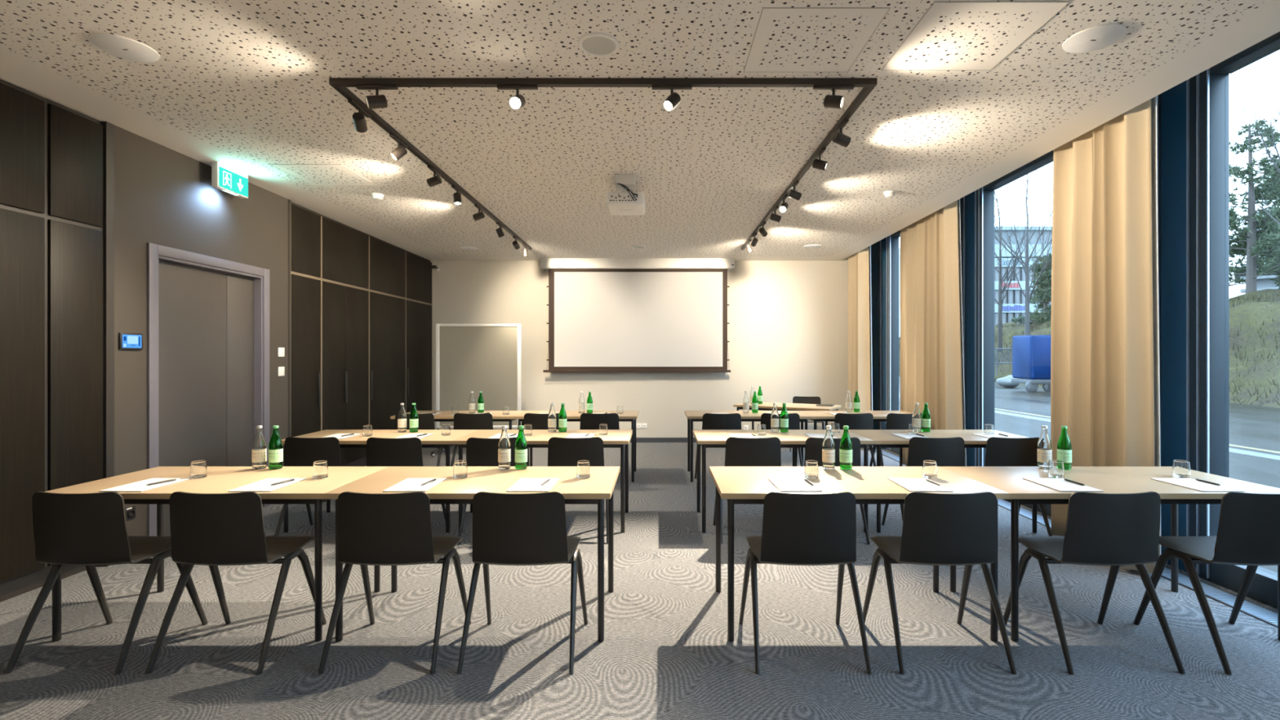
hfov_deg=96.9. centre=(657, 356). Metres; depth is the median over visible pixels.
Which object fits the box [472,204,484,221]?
track spotlight
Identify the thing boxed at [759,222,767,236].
track spotlight
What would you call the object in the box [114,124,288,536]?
wall
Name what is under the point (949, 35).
access hatch
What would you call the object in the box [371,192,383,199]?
smoke detector
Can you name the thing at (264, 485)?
notepad
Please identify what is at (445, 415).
conference table
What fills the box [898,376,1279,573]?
ground
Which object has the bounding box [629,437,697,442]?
baseboard
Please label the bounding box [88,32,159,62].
ceiling speaker
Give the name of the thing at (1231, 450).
road
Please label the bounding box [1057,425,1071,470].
water bottle
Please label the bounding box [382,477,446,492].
notepad
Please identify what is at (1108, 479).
conference table
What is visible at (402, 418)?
water bottle
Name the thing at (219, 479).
conference table
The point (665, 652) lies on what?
floor
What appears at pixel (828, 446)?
water bottle
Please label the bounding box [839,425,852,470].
water bottle
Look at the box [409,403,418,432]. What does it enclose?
water bottle
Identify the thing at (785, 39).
access hatch
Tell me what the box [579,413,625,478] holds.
shell chair
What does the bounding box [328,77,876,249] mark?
track
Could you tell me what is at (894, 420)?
shell chair
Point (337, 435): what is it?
notepad
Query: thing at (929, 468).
drinking glass
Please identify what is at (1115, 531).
shell chair
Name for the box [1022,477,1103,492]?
notepad
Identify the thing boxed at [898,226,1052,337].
office building
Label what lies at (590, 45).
grille
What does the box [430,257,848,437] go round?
wall
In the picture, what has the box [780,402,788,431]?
water bottle
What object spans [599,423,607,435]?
drinking glass
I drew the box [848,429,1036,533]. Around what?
conference table
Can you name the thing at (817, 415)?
conference table
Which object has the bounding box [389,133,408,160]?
track spotlight
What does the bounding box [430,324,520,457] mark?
door
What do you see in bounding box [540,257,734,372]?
projection screen
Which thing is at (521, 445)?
water bottle
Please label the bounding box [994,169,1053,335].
bare tree
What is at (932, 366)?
curtain
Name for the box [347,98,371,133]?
track spotlight
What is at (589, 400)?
water bottle
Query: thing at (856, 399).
water bottle
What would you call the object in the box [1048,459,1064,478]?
drinking glass
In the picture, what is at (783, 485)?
notepad
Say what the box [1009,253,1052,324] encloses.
pine tree
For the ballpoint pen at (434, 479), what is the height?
0.011 m
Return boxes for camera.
[431,265,439,271]
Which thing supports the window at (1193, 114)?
on the floor
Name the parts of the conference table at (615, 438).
leg, under frame, leg, leg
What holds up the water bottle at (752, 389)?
on the conference table at (765, 406)
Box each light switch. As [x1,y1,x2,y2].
[278,347,284,356]
[278,366,284,376]
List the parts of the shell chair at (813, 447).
backrest, leg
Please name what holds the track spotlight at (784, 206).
attached to the track
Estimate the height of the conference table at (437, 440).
0.745 m
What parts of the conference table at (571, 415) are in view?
leg, under frame, leg, leg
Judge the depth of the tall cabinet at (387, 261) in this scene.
7.74 m
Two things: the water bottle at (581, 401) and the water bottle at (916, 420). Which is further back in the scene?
the water bottle at (581, 401)
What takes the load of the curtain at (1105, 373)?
hanging from the rail
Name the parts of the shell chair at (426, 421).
backrest, leg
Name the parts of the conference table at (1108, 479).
leg, leg, under frame, leg, leg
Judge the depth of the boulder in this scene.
27.83 m
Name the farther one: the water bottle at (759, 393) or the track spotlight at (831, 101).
the water bottle at (759, 393)
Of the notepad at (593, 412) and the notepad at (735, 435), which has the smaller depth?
the notepad at (735, 435)
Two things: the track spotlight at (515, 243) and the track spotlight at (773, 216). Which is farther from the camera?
the track spotlight at (515, 243)
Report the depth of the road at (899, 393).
9.70 m
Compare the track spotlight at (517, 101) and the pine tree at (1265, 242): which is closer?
the track spotlight at (517, 101)
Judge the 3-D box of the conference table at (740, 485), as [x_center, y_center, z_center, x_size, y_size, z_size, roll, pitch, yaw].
[1.020,1.042,3.120,1.414,0.745,0.682,0,0,0]
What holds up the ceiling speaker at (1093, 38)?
attached to the ceiling
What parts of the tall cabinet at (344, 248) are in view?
door, door, handle, door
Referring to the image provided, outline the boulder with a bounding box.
[995,374,1020,387]
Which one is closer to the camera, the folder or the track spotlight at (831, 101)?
the track spotlight at (831, 101)
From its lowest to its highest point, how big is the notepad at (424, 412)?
0.005 m
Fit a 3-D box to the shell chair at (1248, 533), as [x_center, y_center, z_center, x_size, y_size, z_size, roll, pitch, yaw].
[2.790,1.018,2.766,0.532,0.805,0.499,0,0,-1]
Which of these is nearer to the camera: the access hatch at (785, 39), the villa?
the access hatch at (785, 39)
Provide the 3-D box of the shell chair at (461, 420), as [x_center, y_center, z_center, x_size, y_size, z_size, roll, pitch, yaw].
[-2.025,1.018,6.368,0.531,0.805,0.499,0,0,-1]
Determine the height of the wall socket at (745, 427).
0.084 m
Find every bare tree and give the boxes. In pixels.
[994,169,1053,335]
[994,182,1050,352]
[1229,62,1279,225]
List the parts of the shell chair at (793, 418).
backrest, leg, leg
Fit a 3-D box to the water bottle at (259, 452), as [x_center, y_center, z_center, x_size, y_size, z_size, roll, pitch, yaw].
[-2.385,0.541,3.390,0.073,0.256,0.073,0,0,-3]
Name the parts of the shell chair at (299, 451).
leg, leg, backrest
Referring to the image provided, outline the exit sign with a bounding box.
[211,161,248,198]
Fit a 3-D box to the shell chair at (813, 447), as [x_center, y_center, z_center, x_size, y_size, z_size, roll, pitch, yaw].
[1.338,1.018,4.508,0.531,0.805,0.499,0,0,0]
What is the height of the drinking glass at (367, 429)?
0.090 m
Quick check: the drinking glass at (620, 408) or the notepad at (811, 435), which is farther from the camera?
the drinking glass at (620, 408)
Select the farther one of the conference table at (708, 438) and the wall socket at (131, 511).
the conference table at (708, 438)
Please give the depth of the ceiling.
3.54 m
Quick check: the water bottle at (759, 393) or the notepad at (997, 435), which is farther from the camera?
the water bottle at (759, 393)
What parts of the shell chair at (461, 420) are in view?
leg, backrest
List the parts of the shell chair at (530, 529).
leg, leg, backrest, seat, leg, leg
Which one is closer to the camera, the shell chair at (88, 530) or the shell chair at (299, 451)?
the shell chair at (88, 530)
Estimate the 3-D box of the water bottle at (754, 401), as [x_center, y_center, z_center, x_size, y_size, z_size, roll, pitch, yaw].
[1.156,0.541,6.757,0.073,0.256,0.073,0,0,9]
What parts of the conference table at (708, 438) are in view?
leg, leg, under frame, leg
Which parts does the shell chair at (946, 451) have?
leg, leg, backrest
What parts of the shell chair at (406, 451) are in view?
backrest, leg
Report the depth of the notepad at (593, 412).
6.73 m
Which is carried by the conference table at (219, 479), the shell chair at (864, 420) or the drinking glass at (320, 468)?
the drinking glass at (320, 468)
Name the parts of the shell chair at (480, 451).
leg, backrest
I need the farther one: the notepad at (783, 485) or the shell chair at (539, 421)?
the shell chair at (539, 421)
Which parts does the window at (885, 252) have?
spandrel panel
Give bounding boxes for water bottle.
[251,425,266,469]
[268,425,283,469]
[397,403,406,432]
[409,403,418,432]
[468,391,475,413]
[477,391,484,413]
[497,425,511,469]
[515,425,527,469]
[547,403,556,431]
[558,403,567,432]
[578,391,584,413]
[586,391,592,413]
[742,391,749,413]
[750,386,754,404]
[751,391,758,413]
[757,386,762,404]
[770,402,778,431]
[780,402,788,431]
[822,425,835,469]
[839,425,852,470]
[845,391,852,412]
[853,391,859,412]
[911,402,920,431]
[921,402,930,431]
[1037,425,1052,469]
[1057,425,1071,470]
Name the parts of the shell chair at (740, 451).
leg, leg, backrest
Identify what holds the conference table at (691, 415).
on the floor
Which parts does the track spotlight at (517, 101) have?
stem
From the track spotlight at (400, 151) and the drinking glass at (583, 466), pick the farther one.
the track spotlight at (400, 151)
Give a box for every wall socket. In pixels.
[124,505,135,519]
[636,422,641,428]
[641,422,646,428]
[743,425,748,429]
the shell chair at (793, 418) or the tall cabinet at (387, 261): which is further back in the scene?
the tall cabinet at (387, 261)
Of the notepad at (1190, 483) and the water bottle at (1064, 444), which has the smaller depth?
the notepad at (1190, 483)
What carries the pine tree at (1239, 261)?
on the hillside
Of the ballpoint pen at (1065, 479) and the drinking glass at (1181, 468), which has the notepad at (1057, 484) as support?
the ballpoint pen at (1065, 479)
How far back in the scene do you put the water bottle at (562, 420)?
5.02 m
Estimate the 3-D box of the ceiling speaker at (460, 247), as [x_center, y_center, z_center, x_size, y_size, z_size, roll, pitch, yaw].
[-2.760,-1.580,8.270,0.256,0.009,0.256,0,0,0]
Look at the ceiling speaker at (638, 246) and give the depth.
8.15 m
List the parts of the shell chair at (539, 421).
leg, backrest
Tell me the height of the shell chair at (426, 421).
0.805 m
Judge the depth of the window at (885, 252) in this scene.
8.69 m
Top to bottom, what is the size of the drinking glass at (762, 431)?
0.090 m
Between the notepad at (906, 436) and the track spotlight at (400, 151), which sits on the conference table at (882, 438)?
the notepad at (906, 436)
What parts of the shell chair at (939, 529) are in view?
leg, leg, seat, backrest, leg, leg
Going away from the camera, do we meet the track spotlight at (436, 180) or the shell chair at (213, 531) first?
the shell chair at (213, 531)
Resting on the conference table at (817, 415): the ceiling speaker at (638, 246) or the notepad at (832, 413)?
the notepad at (832, 413)
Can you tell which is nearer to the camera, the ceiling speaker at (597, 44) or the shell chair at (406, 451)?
the ceiling speaker at (597, 44)
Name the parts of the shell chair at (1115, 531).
leg, leg, seat, leg, backrest, leg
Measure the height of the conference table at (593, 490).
0.745 m
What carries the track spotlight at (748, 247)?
attached to the track
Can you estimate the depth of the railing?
32.99 m
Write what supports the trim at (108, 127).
attached to the wall at (164, 196)
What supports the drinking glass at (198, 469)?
on the conference table at (219, 479)
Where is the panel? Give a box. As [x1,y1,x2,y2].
[118,332,142,349]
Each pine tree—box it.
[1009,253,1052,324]
[1229,116,1279,293]
[1229,173,1279,289]
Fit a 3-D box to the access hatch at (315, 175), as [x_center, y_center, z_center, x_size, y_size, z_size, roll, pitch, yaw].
[-2.900,-1.583,4.960,0.588,0.003,0.588,0,0,0]
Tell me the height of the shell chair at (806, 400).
0.805 m
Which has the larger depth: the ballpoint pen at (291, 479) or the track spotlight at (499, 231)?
the track spotlight at (499, 231)
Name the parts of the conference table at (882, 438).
leg, under frame, leg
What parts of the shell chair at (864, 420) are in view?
backrest, leg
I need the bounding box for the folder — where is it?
[816,404,834,406]
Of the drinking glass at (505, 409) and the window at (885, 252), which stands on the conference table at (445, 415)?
the drinking glass at (505, 409)
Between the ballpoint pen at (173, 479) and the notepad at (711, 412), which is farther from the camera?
the notepad at (711, 412)
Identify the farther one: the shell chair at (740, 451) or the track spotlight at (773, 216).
the track spotlight at (773, 216)
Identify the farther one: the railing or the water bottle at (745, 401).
the railing
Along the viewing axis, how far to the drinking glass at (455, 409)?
6.55 m
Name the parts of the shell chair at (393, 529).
leg, leg, backrest, seat, leg, leg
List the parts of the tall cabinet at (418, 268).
handle, door, door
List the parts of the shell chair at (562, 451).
backrest, leg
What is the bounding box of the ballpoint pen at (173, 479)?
[146,478,176,485]
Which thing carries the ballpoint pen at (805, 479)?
on the notepad at (783, 485)
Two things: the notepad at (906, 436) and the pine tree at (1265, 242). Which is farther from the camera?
the pine tree at (1265, 242)
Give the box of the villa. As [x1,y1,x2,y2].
[1233,266,1279,293]
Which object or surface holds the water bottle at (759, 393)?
on the conference table at (765, 406)
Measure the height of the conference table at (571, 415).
0.745 m
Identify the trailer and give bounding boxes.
[1011,334,1050,392]
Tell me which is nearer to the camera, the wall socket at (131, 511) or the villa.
the wall socket at (131, 511)
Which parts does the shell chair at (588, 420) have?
backrest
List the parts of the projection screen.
tension cord, tension cord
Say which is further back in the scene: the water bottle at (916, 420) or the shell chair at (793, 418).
the shell chair at (793, 418)
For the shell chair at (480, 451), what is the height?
0.805 m
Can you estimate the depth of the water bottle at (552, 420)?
5.02 m
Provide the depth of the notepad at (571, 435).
4.78 m
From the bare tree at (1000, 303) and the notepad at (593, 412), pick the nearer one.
the notepad at (593, 412)
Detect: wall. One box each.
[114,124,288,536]
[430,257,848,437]
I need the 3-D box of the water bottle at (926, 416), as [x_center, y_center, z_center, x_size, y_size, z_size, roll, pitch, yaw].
[2.392,0.541,5.057,0.073,0.256,0.073,0,0,1]
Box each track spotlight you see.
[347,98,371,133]
[355,84,398,109]
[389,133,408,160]
[426,165,441,186]
[451,185,462,205]
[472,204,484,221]
[495,222,504,237]
[497,84,537,109]
[512,235,519,249]
[522,244,528,256]
[652,84,692,111]
[746,240,752,253]
[751,232,758,246]
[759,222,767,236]
[769,205,781,222]
[778,194,788,213]
[787,180,801,200]
[812,146,828,170]
[813,84,854,109]
[832,118,850,147]
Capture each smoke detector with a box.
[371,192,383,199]
[883,190,895,198]
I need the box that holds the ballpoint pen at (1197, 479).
[1195,478,1221,485]
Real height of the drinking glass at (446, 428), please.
0.090 m
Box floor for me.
[0,442,1279,719]
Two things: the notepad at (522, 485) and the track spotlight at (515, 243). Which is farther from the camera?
the track spotlight at (515, 243)
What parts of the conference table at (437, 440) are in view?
leg, leg, under frame, leg, leg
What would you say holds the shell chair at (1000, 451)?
on the floor
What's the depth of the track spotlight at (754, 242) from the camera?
7.17 m
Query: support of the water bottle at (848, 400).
on the conference table at (817, 415)
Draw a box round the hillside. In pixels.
[898,288,1279,408]
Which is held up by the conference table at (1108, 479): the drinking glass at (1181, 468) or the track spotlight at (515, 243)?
the drinking glass at (1181, 468)
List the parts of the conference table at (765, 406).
leg, under frame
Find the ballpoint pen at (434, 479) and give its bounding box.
[420,478,435,485]
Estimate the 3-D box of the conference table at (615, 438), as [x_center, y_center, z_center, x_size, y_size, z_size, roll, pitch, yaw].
[-0.937,1.042,4.860,1.407,0.745,0.682,0,0,0]
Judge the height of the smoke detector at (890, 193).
0.050 m
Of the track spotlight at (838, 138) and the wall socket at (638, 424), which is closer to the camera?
the track spotlight at (838, 138)
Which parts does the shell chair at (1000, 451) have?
backrest, leg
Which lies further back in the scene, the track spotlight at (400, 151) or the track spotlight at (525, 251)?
the track spotlight at (525, 251)
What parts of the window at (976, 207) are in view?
spandrel panel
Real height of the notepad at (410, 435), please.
0.005 m
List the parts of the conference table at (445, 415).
under frame, leg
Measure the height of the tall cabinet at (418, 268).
2.997 m
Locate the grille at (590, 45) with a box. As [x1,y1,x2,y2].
[582,36,615,53]
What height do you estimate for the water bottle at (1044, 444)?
0.256 m
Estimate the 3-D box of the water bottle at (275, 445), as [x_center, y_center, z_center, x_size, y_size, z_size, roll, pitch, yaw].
[-2.285,0.541,3.387,0.073,0.256,0.073,0,0,1]
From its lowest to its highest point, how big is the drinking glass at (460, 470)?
0.090 m
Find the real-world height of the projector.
0.276 m
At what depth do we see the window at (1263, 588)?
3.35 m
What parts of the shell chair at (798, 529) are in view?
leg, leg, seat, backrest, leg, leg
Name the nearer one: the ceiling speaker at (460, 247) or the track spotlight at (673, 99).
the track spotlight at (673, 99)
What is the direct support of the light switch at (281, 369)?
attached to the wall at (164, 196)
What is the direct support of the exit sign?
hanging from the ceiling
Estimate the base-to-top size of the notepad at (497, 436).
0.005 m
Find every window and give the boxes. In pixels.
[871,235,898,451]
[891,186,994,466]
[983,67,1229,581]
[1210,31,1279,608]
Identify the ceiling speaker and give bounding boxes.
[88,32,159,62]
[459,246,478,249]
[577,31,619,56]
[631,244,645,248]
[804,244,822,248]
[1062,23,1126,53]
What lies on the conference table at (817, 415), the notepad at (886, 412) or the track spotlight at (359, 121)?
the notepad at (886, 412)
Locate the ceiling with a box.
[0,0,1279,260]
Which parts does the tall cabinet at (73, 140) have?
door, door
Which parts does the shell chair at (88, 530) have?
leg, backrest, leg, seat, leg, leg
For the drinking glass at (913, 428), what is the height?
0.090 m
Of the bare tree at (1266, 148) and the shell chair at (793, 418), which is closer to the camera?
the shell chair at (793, 418)
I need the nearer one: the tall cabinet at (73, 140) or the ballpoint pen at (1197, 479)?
the ballpoint pen at (1197, 479)
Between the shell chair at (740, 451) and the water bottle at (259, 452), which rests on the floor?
the shell chair at (740, 451)
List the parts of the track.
rail, cross rail, rail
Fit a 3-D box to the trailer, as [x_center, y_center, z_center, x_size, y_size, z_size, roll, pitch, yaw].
[16.699,0.296,24.995,1.716,2.479,1.450,0,0,0]
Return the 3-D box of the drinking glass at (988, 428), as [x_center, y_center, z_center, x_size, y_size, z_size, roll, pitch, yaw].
[2.835,0.625,4.850,0.075,0.090,0.075,0,0,0]
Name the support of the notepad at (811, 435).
on the conference table at (708, 438)
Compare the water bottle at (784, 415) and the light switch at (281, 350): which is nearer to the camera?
the water bottle at (784, 415)
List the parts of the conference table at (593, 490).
leg, leg, under frame, leg, leg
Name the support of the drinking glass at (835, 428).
on the conference table at (708, 438)
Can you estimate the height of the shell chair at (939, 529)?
0.805 m
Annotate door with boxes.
[146,242,269,536]
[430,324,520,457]
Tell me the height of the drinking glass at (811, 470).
0.090 m
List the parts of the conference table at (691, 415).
leg, leg, under frame, leg, leg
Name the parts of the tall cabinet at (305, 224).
door, door, handle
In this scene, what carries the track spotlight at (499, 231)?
attached to the track
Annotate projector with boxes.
[605,174,644,215]
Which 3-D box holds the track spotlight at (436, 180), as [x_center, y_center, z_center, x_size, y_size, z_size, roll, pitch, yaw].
[-1.855,-1.479,4.700,0.116,0.141,0.230,0,0,0]
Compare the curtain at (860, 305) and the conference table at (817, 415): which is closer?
the conference table at (817, 415)
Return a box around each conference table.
[44,466,389,641]
[281,429,479,533]
[323,466,619,641]
[390,410,527,429]
[452,429,632,533]
[514,410,639,482]
[684,410,812,482]
[693,429,874,533]
[709,466,1009,641]
[733,401,841,429]
[797,410,912,466]
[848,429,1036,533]
[941,466,1279,641]
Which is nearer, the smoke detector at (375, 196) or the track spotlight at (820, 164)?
the track spotlight at (820, 164)
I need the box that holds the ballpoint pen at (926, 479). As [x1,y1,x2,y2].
[925,478,940,485]
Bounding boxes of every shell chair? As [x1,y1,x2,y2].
[3,491,208,674]
[145,491,326,674]
[274,436,341,536]
[317,491,471,674]
[366,437,445,521]
[395,413,445,466]
[450,413,493,466]
[457,437,516,544]
[457,491,587,674]
[524,413,559,466]
[547,436,608,543]
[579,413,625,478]
[694,413,741,478]
[713,436,781,543]
[738,491,871,674]
[760,413,803,466]
[789,395,825,451]
[804,437,870,544]
[834,413,875,466]
[862,491,1017,674]
[869,413,922,466]
[881,436,964,525]
[984,436,1052,536]
[1003,491,1185,674]
[1133,491,1279,674]
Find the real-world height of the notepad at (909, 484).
0.005 m
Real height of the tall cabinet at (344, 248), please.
2.997 m
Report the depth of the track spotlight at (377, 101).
3.23 m
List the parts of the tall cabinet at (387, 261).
handle, door, door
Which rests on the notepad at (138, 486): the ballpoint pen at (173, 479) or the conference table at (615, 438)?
the ballpoint pen at (173, 479)
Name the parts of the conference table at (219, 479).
leg, leg, under frame, leg, leg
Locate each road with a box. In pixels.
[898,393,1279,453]
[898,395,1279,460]
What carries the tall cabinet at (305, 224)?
on the floor
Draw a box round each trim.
[95,121,114,566]
[288,199,290,436]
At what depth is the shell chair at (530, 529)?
2.58 m
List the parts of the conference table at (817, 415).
leg, leg, under frame, leg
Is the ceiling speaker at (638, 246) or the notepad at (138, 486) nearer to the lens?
the notepad at (138, 486)
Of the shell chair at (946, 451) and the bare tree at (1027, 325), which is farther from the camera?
the bare tree at (1027, 325)
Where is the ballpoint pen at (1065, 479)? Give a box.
[1064,478,1084,485]
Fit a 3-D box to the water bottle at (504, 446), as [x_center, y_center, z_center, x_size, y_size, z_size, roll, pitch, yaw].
[-0.919,0.541,3.390,0.073,0.256,0.073,0,0,-12]
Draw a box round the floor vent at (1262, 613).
[868,447,1277,627]
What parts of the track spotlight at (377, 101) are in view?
stem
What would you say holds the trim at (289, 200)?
attached to the wall at (164, 196)
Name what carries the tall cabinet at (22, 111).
on the floor
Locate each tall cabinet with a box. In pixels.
[0,79,44,602]
[36,97,102,588]
[290,201,321,436]
[319,213,368,466]
[364,234,405,466]
[404,249,431,413]
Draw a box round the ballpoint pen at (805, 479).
[804,478,813,485]
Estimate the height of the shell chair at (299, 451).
0.805 m
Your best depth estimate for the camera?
9.21 m
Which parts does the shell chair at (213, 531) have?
leg, backrest, leg, seat, leg, leg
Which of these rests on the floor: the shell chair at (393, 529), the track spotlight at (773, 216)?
the shell chair at (393, 529)
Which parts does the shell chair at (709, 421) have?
leg, backrest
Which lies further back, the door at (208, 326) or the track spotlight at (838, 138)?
the door at (208, 326)
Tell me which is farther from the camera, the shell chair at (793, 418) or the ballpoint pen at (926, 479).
the shell chair at (793, 418)
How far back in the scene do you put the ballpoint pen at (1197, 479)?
2.98 m
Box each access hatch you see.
[270,164,377,186]
[743,7,890,72]
[880,1,1069,70]
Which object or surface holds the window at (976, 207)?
on the floor
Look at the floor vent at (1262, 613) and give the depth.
3.39 m
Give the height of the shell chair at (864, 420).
0.805 m
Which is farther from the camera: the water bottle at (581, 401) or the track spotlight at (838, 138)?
the water bottle at (581, 401)
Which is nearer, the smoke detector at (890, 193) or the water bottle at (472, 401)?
the smoke detector at (890, 193)
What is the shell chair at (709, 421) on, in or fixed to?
on the floor
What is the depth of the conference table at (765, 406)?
7.68 m
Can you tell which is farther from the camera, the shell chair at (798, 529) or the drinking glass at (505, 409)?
the drinking glass at (505, 409)
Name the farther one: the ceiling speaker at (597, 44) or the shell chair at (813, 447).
the shell chair at (813, 447)
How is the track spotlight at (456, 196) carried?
attached to the track
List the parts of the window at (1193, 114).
spandrel panel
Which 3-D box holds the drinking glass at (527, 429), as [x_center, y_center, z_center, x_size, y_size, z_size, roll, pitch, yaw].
[-1.107,0.625,4.820,0.075,0.090,0.075,0,0,0]
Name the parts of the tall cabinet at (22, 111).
door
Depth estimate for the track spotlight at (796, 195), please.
5.07 m
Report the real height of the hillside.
5.087 m
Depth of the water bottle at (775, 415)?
5.03 m
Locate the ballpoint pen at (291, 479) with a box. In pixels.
[270,478,294,485]
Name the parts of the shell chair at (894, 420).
leg, leg, backrest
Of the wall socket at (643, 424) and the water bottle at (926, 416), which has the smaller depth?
the water bottle at (926, 416)
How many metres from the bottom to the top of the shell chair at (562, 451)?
0.805 m
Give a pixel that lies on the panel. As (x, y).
(126, 340)
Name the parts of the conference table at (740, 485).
leg, leg, under frame, leg, leg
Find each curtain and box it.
[847,245,873,448]
[899,199,966,466]
[1050,95,1160,573]
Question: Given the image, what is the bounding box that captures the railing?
[994,348,1012,375]
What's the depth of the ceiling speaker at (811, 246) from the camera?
8.09 m
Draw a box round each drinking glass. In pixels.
[189,460,207,478]
[312,460,328,479]
[362,425,372,436]
[441,424,450,435]
[451,406,458,414]
[453,460,467,478]
[502,406,509,414]
[523,424,532,435]
[576,460,590,478]
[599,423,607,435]
[617,405,622,413]
[757,424,766,435]
[804,460,818,478]
[831,422,839,434]
[908,423,918,435]
[922,460,937,478]
[984,423,994,435]
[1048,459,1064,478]
[1172,459,1191,478]
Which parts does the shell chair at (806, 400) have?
backrest, seat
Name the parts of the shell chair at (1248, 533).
leg, leg, seat, leg, backrest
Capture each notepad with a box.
[99,478,191,492]
[227,477,306,492]
[322,433,361,439]
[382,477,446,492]
[395,433,433,439]
[419,412,440,414]
[488,433,518,438]
[506,478,559,492]
[566,433,595,438]
[592,412,611,413]
[711,412,728,413]
[728,433,757,438]
[767,477,822,492]
[804,433,837,438]
[827,412,848,415]
[886,412,907,413]
[887,477,953,492]
[891,433,927,439]
[972,433,1015,438]
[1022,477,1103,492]
[1150,478,1244,492]

